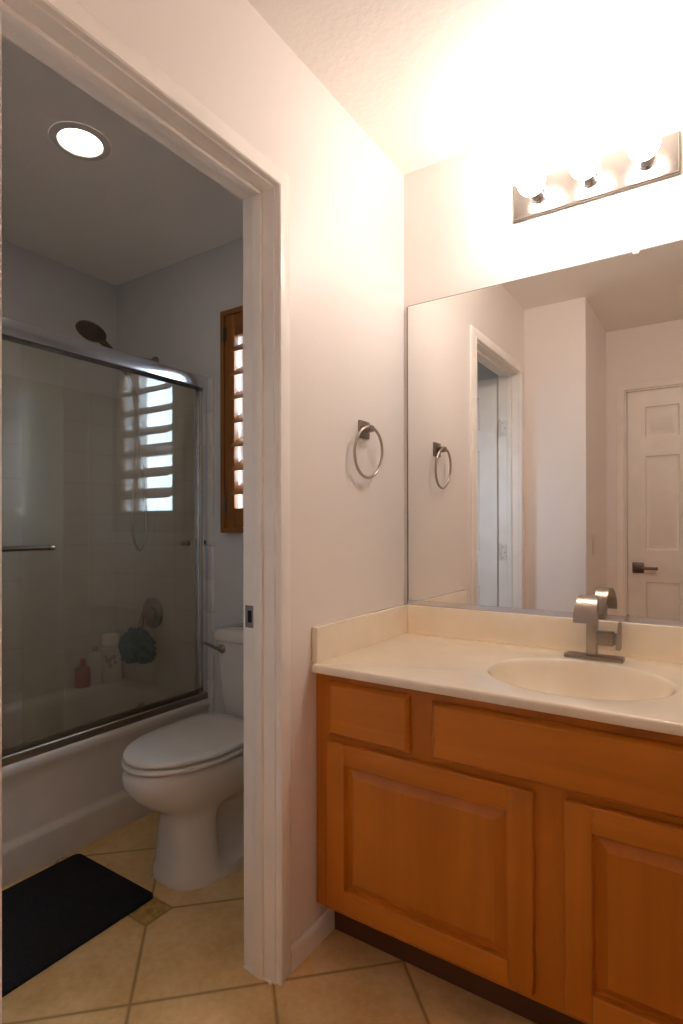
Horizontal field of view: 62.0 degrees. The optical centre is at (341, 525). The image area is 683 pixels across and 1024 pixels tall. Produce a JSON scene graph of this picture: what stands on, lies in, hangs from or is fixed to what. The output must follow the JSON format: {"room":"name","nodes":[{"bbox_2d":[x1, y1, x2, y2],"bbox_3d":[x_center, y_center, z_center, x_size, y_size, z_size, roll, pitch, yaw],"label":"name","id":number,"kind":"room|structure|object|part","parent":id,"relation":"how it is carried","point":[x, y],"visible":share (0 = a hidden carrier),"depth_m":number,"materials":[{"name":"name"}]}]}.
{"room":"bathroom","nodes":[
{"label":"bathroom","id":0,"kind":"room"},
{"bbox_2d":[0,0,1,1023],"bbox_3d":[-0.722,-0.052,0.415,0.440,2.440,0.690,0,0,34],"label":"wall","id":1,"kind":"structure","parent":0,"point":[0,0],"depth_m":0.58,"materials":[{"name":"white paint"}]},
{"bbox_2d":[2,240,116,397],"bbox_3d":[-1.690,-0.045,2.329,0.120,2.440,1.660,0,0,34],"label":"wall","id":2,"kind":"structure","parent":0,"point":[39,291],"depth_m":2.71,"materials":[{"name":"white paint"}]},
{"bbox_2d":[2,374,207,704],"bbox_3d":[-1.324,0.063,2.159,0.678,1.470,1.540,0,0,34],"label":"shower surround","id":3,"kind":"object","parent":2,"relation":"attached to","point":[68,453],"depth_m":2.74,"materials":[{"name":"white tile"}]},
{"bbox_2d":[75,0,404,944],"bbox_3d":[-0.243,-0.051,1.439,0.105,2.440,1.545,0,0,34],"label":"wall","id":4,"kind":"structure","parent":0,"point":[347,533],"depth_m":1.60,"materials":[{"name":"white paint"}]},
{"bbox_2d":[2,0,290,985],"bbox_3d":[-0.409,0.121,1.189,0.138,2.100,0.824,0,0,34],"label":"trim","id":5,"kind":"structure","parent":4,"relation":"attached to","point":[63,35],"depth_m":1.46,"materials":[{"name":"paint"}]},
{"bbox_3d":[-0.241,0.238,1.496,0.031,0.058,0.002,0,0,34],"label":"strike plate","id":6,"kind":"part","parent":5,"relation":"part of","materials":[{"name":"silver metal"}]},
{"bbox_2d":[291,908,334,971],"bbox_3d":[-0.079,1.139,1.573,0.012,0.060,0.196,0,0,34],"label":"baseboard","id":7,"kind":"structure","parent":4,"relation":"attached to","point":[320,929],"depth_m":1.56,"materials":[{"name":"paint"}]},
{"bbox_2d":[353,420,382,478],"bbox_3d":[0.080,-0.241,1.795,0.040,0.186,0.167,0,0,34],"label":"towel ring","id":8,"kind":"object","parent":4,"relation":"attached to","point":[364,428],"visible":1,"depth_m":1.79,"materials":[{"name":"silver metal"}]},
{"bbox_3d":[0.072,-0.307,1.812,0.009,0.055,0.060,0,0,34],"label":"wall plate","id":9,"kind":"part","parent":8,"relation":"part of","materials":[{"name":"silver metal"}]},
{"bbox_3d":[0.084,-0.307,1.796,0.032,0.021,0.022,0,0,34],"label":"post","id":10,"kind":"part","parent":8,"relation":"part of","materials":[{"name":"silver metal"}]},
{"bbox_2d":[2,811,536,1023],"bbox_3d":[-0.550,1.210,1.236,3.300,0.080,2.620,0,0,34],"label":"floor","id":11,"kind":"structure","parent":0,"point":[178,957],"depth_m":1.47,"materials":[{"name":"tile"}]},
{"bbox_2d":[2,854,152,997],"bbox_3d":[-0.944,1.166,1.638,0.424,0.009,0.656,0,0,34],"label":"bath mat","id":12,"kind":"object","parent":11,"relation":"on","point":[51,913],"visible":1,"depth_m":1.72,"materials":[{"name":"black fabric"}]},
{"bbox_2d":[2,678,209,887],"bbox_3d":[-1.310,0.979,2.149,0.704,0.387,1.538,0,0,34],"label":"bathtub","id":13,"kind":"object","parent":11,"relation":"on","point":[58,802],"visible":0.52,"depth_m":2.12,"materials":[{"name":"ceramic"}]},
{"bbox_2d":[75,658,90,687],"bbox_3d":[-1.264,0.717,2.776,0.070,0.139,0.046,0,0,-27],"label":"soap bottle","id":14,"kind":"object","parent":13,"relation":"on","point":[82,672],"visible":1,"depth_m":2.76,"materials":[{"name":"red plastic"}]},
{"bbox_2d":[2,678,184,748],"bbox_3d":[-1.342,0.948,2.170,0.629,0.325,1.538,0,0,34],"label":"basin","id":15,"kind":"object","parent":13,"relation":"in","point":[29,719],"depth_m":2.65,"materials":[{"name":"ceramic"}]},
{"bbox_2d":[87,646,102,685],"bbox_3d":[-1.226,0.692,2.825,0.070,0.189,0.040,0,0,-29],"label":"bottle","id":16,"kind":"object","parent":13,"relation":"on","point":[94,657],"visible":0.9,"depth_m":2.81,"materials":[{"name":"white plastic"}]},
{"bbox_2d":[2,317,207,766],"bbox_3d":[-1.045,0.050,1.973,0.092,1.468,1.516,0,0,34],"label":"shower door","id":17,"kind":"structure","parent":13,"relation":"on","point":[13,331],"depth_m":2.37,"materials":[{"name":"metal"}]},
{"bbox_3d":[-1.226,0.055,1.696,0.006,1.390,0.822,0,0,34],"label":"glass panel","id":18,"kind":"part","parent":17,"relation":"part of","materials":[{"name":"clear glass"}]},
{"bbox_3d":[-0.685,0.075,2.497,0.043,0.026,0.026,0,0,34],"label":"knob","id":19,"kind":"part","parent":17,"relation":"part of","materials":[{"name":"silver metal"}]},
{"bbox_2d":[99,633,121,682],"bbox_3d":[-1.172,0.668,2.885,0.084,0.237,0.105,0,0,34],"label":"shampoo bottle","id":20,"kind":"object","parent":13,"relation":"on","point":[112,663],"visible":0.94,"depth_m":2.86,"materials":[{"name":"white plastic"}]},
{"bbox_2d":[121,623,243,890],"bbox_3d":[-0.431,0.791,2.032,0.495,0.760,0.733,0,0,34],"label":"toilet","id":21,"kind":"object","parent":11,"relation":"on","point":[190,770],"visible":0.58,"depth_m":1.86,"materials":[{"name":"ceramic"}]},
{"bbox_3d":[-0.520,0.757,1.946,0.360,0.016,0.479,0,0,34],"label":"seat","id":22,"kind":"part","parent":21,"relation":"part of","materials":[{"name":"plastic"}]},
{"bbox_3d":[-0.457,0.970,2.040,0.368,0.402,0.717,0,0,34],"label":"bowl","id":23,"kind":"part","parent":21,"relation":"part of","materials":[{"name":"ceramic"}]},
{"bbox_3d":[-0.515,0.733,1.953,0.354,0.022,0.487,0,0,34],"label":"lid","id":24,"kind":"part","parent":21,"relation":"part of","materials":[{"name":"plastic"}]},
{"bbox_3d":[-0.510,0.487,2.273,0.101,0.040,0.023,0,0,25],"label":"flush lever","id":25,"kind":"part","parent":21,"relation":"part of","materials":[{"name":"silver metal"}]},
{"bbox_3d":[-0.278,0.435,2.247,0.476,0.048,0.207,0,0,34],"label":"tank lid","id":26,"kind":"part","parent":21,"relation":"part of","materials":[{"name":"ceramic"}]},
{"bbox_3d":[-0.277,0.614,2.248,0.456,0.309,0.189,0,0,34],"label":"tank","id":27,"kind":"part","parent":21,"relation":"part of","materials":[{"name":"ceramic"}]},
{"bbox_2d":[316,673,682,1023],"bbox_3d":[0.597,0.784,1.461,1.263,0.765,0.552,0,0,34],"label":"vanity cabinet","id":28,"kind":"object","parent":11,"relation":"on","point":[528,862],"visible":0.97,"depth_m":1.28,"materials":[{"name":"brown wood"}]},
{"bbox_3d":[0.068,0.498,1.493,0.243,0.145,0.020,0,0,34],"label":"drawer","id":29,"kind":"part","parent":28,"relation":"part of","materials":[{"name":"brown wood"}]},
{"bbox_3d":[0.195,0.811,1.408,0.446,0.343,0.016,0,0,34],"label":"raised panel","id":30,"kind":"part","parent":28,"relation":"part of","materials":[{"name":"brown wood"}]},
{"bbox_3d":[0.195,0.811,1.408,0.552,0.449,0.020,0,0,34],"label":"door","id":31,"kind":"part","parent":28,"relation":"part of","materials":[{"name":"brown wood"}]},
{"bbox_2d":[311,604,682,735],"bbox_3d":[0.597,0.396,1.459,1.266,0.237,0.577,0,0,34],"label":"countertop","id":32,"kind":"structure","parent":28,"relation":"on","point":[517,660],"depth_m":1.59,"materials":[{"name":"stone"}]},
{"bbox_2d":[564,595,624,662],"bbox_3d":[0.700,0.286,1.589,0.154,0.184,0.125,0,0,34],"label":"faucet","id":33,"kind":"object","parent":32,"relation":"on","point":[586,609],"visible":1,"depth_m":1.58,"materials":[{"name":"silver metal"}]},
{"bbox_3d":[0.694,0.245,1.591,0.062,0.102,0.122,0,0,34],"label":"spout","id":34,"kind":"part","parent":33,"relation":"part of","materials":[{"name":"silver metal"}]},
{"bbox_3d":[0.720,0.373,1.620,0.154,0.010,0.050,0,0,34],"label":"plate","id":35,"kind":"part","parent":33,"relation":"part of","materials":[{"name":"silver metal"}]},
{"bbox_3d":[0.748,0.317,1.602,0.050,0.038,0.036,0,0,34],"label":"handle","id":36,"kind":"part","parent":33,"relation":"part of","materials":[{"name":"silver metal"}]},
{"bbox_3d":[0.774,0.307,1.585,0.014,0.079,0.030,0,0,34],"label":"lever","id":37,"kind":"part","parent":33,"relation":"part of","materials":[{"name":"silver metal"}]},
{"bbox_3d":[0.707,0.809,1.069,0.544,0.449,0.020,0,0,34],"label":"door","id":38,"kind":"part","parent":28,"relation":"part of","materials":[{"name":"brown wood"}]},
{"bbox_3d":[0.707,0.809,1.069,0.438,0.343,0.016,0,0,34],"label":"raised panel","id":39,"kind":"part","parent":28,"relation":"part of","materials":[{"name":"brown wood"}]},
{"bbox_2d":[2,0,682,285],"bbox_3d":[-0.555,-1.310,1.242,3.300,0.080,2.620,0,0,34],"label":"ceiling","id":40,"kind":"structure","parent":0,"point":[429,82],"depth_m":1.68,"materials":[{"name":"white paint"}]},
{"bbox_2d":[48,121,110,160],"bbox_3d":[-0.862,-1.265,1.875,0.188,0.006,0.188,0,0,34],"label":"recessed light","id":41,"kind":"object","parent":40,"relation":"in","point":[79,138],"visible":1,"depth_m":1.87,"materials":[{"name":"white plastic"}]},
{"bbox_2d":[117,68,682,714],"bbox_3d":[0.102,-0.049,2.227,3.300,2.440,0.150,0,0,34],"label":"wall","id":42,"kind":"structure","parent":0,"point":[461,235],"depth_m":1.93,"materials":[{"name":"white paint"}]},
{"bbox_2d":[75,320,158,551],"bbox_3d":[-1.049,-0.392,2.664,0.133,1.030,0.394,0,0,34],"label":"shower","id":43,"kind":"object","parent":42,"relation":"attached to","point":[89,330],"visible":0.79,"depth_m":2.71,"materials":[{"name":"silver metal"}]},
{"bbox_3d":[-1.063,-0.793,2.646,0.032,0.158,0.175,0,0,34],"label":"handle","id":44,"kind":"part","parent":43,"relation":"part of","materials":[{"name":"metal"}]},
{"bbox_2d":[141,597,162,629],"bbox_3d":[-0.950,0.429,2.781,0.152,0.152,0.068,0,0,34],"label":"shower valve","id":45,"kind":"object","parent":42,"relation":"attached to","point":[152,611],"visible":0.94,"depth_m":2.78,"materials":[{"name":"silver metal"}]},
{"bbox_2d":[118,613,156,663],"bbox_3d":[-0.952,0.531,2.645,0.140,0.236,0.215,0,0,-37],"label":"loofah","id":46,"kind":"object","parent":45,"relation":"hanging from","point":[136,645],"visible":1,"depth_m":2.61,"materials":[{"name":"teal"}]},
{"bbox_3d":[-0.964,0.470,2.721,0.022,0.113,0.100,0,0,-4],"label":"cord","id":47,"kind":"part","parent":46,"relation":"part of","materials":[{"name":"white fabric"}]},
{"bbox_3d":[-0.953,0.452,2.776,0.056,0.102,0.056,0,0,34],"label":"valve handle","id":48,"kind":"part","parent":45,"relation":"part of","materials":[{"name":"silver metal"}]},
{"bbox_2d":[206,379,213,712],"bbox_3d":[-1.022,0.250,1.958,0.044,1.843,1.540,0,0,34],"label":"trim","id":49,"kind":"structure","parent":42,"relation":"attached to","point":[210,391],"depth_m":2.58,"materials":[{"name":"silver metal"}]},
{"bbox_2d":[220,305,242,532],"bbox_3d":[-0.305,-0.463,2.401,0.540,0.986,0.081,0,0,34],"label":"plantation shutter","id":50,"kind":"object","parent":42,"relation":"attached to","point":[231,320],"visible":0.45,"depth_m":2.51,"materials":[{"name":"brown wood"}]},
{"bbox_3d":[-0.301,-0.885,2.399,0.391,0.094,0.026,0,0,34],"label":"rail","id":51,"kind":"part","parent":50,"relation":"part of","materials":[{"name":"brown wood"}]},
{"bbox_3d":[-0.299,-0.036,2.397,0.391,0.084,0.026,0,0,34],"label":"rail","id":52,"kind":"part","parent":50,"relation":"part of","materials":[{"name":"brown wood"}]},
{"bbox_2d":[407,240,682,625],"bbox_3d":[0.751,-0.257,1.700,1.236,1.069,0.009,0,0,34],"label":"wall mirror","id":53,"kind":"object","parent":42,"relation":"attached to","point":[545,410],"visible":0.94,"depth_m":1.76,"materials":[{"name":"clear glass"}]},
{"bbox_2d":[408,604,682,663],"bbox_3d":[0.751,0.329,1.692,1.226,0.101,0.020,0,0,34],"label":"backsplash","id":54,"kind":"structure","parent":42,"relation":"attached to","point":[657,642],"depth_m":1.77,"materials":[{"name":"stone"}]},
{"bbox_2d":[513,126,680,222],"bbox_3d":[0.711,-1.036,1.649,0.462,0.116,0.140,0,0,34],"label":"vanity light","id":55,"kind":"object","parent":42,"relation":"attached to","point":[648,157],"visible":1,"depth_m":1.66,"materials":[{"name":"silver metal"}]},
{"bbox_2d":[517,166,546,203],"bbox_3d":[0.582,-1.034,1.725,0.080,0.080,0.125,0,0,34],"label":"bulb","id":56,"kind":"object","parent":55,"relation":"attached to","point":[532,181],"depth_m":1.69,"materials":[{"name":"white glass"}]},
{"bbox_2d":[570,147,599,187],"bbox_3d":[0.707,-1.035,1.642,0.080,0.080,0.125,0,0,34],"label":"bulb","id":57,"kind":"object","parent":55,"relation":"attached to","point":[585,163],"depth_m":1.61,"materials":[{"name":"white glass"}]},
{"bbox_2d":[627,126,660,169],"bbox_3d":[0.832,-1.035,1.559,0.080,0.080,0.125,0,0,34],"label":"bulb","id":58,"kind":"object","parent":55,"relation":"attached to","point":[644,146],"depth_m":1.53,"materials":[{"name":"white glass"}]}
]}

